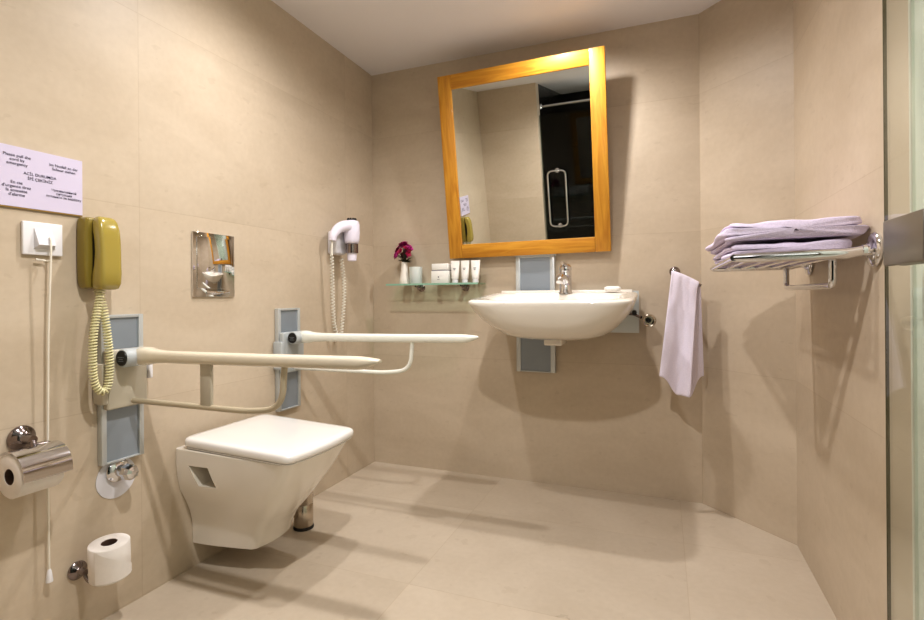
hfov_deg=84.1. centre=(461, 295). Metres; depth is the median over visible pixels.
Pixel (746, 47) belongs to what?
wall
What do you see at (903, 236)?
door
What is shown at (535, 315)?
basin
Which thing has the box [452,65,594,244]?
mirror glass
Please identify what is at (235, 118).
wall
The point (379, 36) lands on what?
ceiling
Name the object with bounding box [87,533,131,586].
toilet roll
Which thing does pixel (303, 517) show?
toilet brush
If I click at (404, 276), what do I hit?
bud vase
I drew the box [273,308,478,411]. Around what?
grab bar
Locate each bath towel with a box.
[705,216,868,254]
[713,239,851,264]
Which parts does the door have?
clamp plate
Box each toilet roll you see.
[0,454,64,498]
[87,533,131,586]
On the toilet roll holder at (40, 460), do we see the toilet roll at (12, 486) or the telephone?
the toilet roll at (12, 486)
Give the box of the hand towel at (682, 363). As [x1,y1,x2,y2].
[659,271,703,396]
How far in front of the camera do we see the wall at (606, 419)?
2.67 m
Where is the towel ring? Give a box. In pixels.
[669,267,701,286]
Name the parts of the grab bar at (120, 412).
rail frame, rail panel, support post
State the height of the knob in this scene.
0.062 m
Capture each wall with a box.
[0,0,374,619]
[372,14,702,502]
[699,0,796,544]
[793,0,923,619]
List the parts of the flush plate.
push panel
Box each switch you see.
[21,221,61,582]
[34,228,54,249]
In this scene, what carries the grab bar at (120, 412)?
attached to the wall at (235, 118)
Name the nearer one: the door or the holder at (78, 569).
the door
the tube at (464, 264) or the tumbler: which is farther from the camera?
the tumbler
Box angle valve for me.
[96,458,138,498]
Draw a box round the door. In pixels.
[882,0,923,619]
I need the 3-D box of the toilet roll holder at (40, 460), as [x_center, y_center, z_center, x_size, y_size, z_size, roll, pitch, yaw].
[-1.140,0.413,1.362,0.135,0.120,0.115,0,0,21]
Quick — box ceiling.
[271,0,719,75]
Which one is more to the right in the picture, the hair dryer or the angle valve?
the hair dryer
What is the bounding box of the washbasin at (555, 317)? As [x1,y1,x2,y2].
[468,262,655,345]
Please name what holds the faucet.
on the washbasin at (555, 317)
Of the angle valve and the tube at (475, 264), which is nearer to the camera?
the angle valve
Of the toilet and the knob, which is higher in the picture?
the knob
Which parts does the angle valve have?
knob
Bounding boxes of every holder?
[0,425,72,483]
[67,560,88,582]
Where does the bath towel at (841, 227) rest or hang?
on the bath towel at (831, 243)
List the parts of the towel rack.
rail, arm, arm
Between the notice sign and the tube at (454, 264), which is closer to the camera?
the notice sign
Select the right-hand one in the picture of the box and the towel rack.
the towel rack
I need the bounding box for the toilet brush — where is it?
[293,491,313,531]
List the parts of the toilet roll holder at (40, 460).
holder arm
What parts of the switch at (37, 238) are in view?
wall plate, pull cord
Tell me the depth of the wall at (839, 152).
1.39 m
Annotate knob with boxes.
[642,314,655,326]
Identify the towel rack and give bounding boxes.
[710,232,882,289]
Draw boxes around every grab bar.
[93,314,381,465]
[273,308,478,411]
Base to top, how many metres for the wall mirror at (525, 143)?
0.975 m
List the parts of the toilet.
seat, lid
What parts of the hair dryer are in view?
coiled cord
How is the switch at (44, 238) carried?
attached to the switch at (37, 238)
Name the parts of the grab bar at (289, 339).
rail frame, rail panel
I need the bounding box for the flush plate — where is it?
[191,231,234,296]
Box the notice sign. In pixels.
[0,143,82,216]
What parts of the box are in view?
box lid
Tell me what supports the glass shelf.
attached to the wall at (606, 419)
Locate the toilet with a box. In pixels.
[176,414,353,548]
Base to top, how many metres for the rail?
0.624 m
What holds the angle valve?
attached to the wall at (235, 118)
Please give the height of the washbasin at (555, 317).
0.406 m
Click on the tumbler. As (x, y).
(415, 273)
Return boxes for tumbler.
[409,267,421,283]
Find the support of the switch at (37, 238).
attached to the wall at (235, 118)
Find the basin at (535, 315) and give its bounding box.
[468,291,637,339]
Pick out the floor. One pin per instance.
(386, 541)
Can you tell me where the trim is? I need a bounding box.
[908,0,918,619]
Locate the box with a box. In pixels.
[431,263,451,282]
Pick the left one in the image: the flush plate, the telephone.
the telephone
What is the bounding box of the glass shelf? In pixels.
[386,282,484,291]
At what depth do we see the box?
2.83 m
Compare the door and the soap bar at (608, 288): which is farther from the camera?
the soap bar at (608, 288)
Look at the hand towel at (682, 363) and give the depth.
2.32 m
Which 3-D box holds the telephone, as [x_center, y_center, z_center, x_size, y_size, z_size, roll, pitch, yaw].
[-1.091,0.032,1.546,0.098,0.536,0.097,0,0,21]
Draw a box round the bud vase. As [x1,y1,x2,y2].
[394,241,412,283]
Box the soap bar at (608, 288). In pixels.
[604,286,620,290]
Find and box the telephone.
[77,216,121,395]
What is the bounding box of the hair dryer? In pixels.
[328,218,359,332]
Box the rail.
[515,254,555,372]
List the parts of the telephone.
coiled cord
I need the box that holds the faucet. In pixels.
[556,262,572,293]
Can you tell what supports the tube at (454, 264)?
on the glass shelf
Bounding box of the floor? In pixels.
[103,462,836,619]
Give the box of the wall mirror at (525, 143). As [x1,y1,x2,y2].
[437,46,610,258]
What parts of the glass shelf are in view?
shelf pane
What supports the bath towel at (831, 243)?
on the towel rack
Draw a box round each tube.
[451,261,459,282]
[461,260,468,282]
[471,260,479,281]

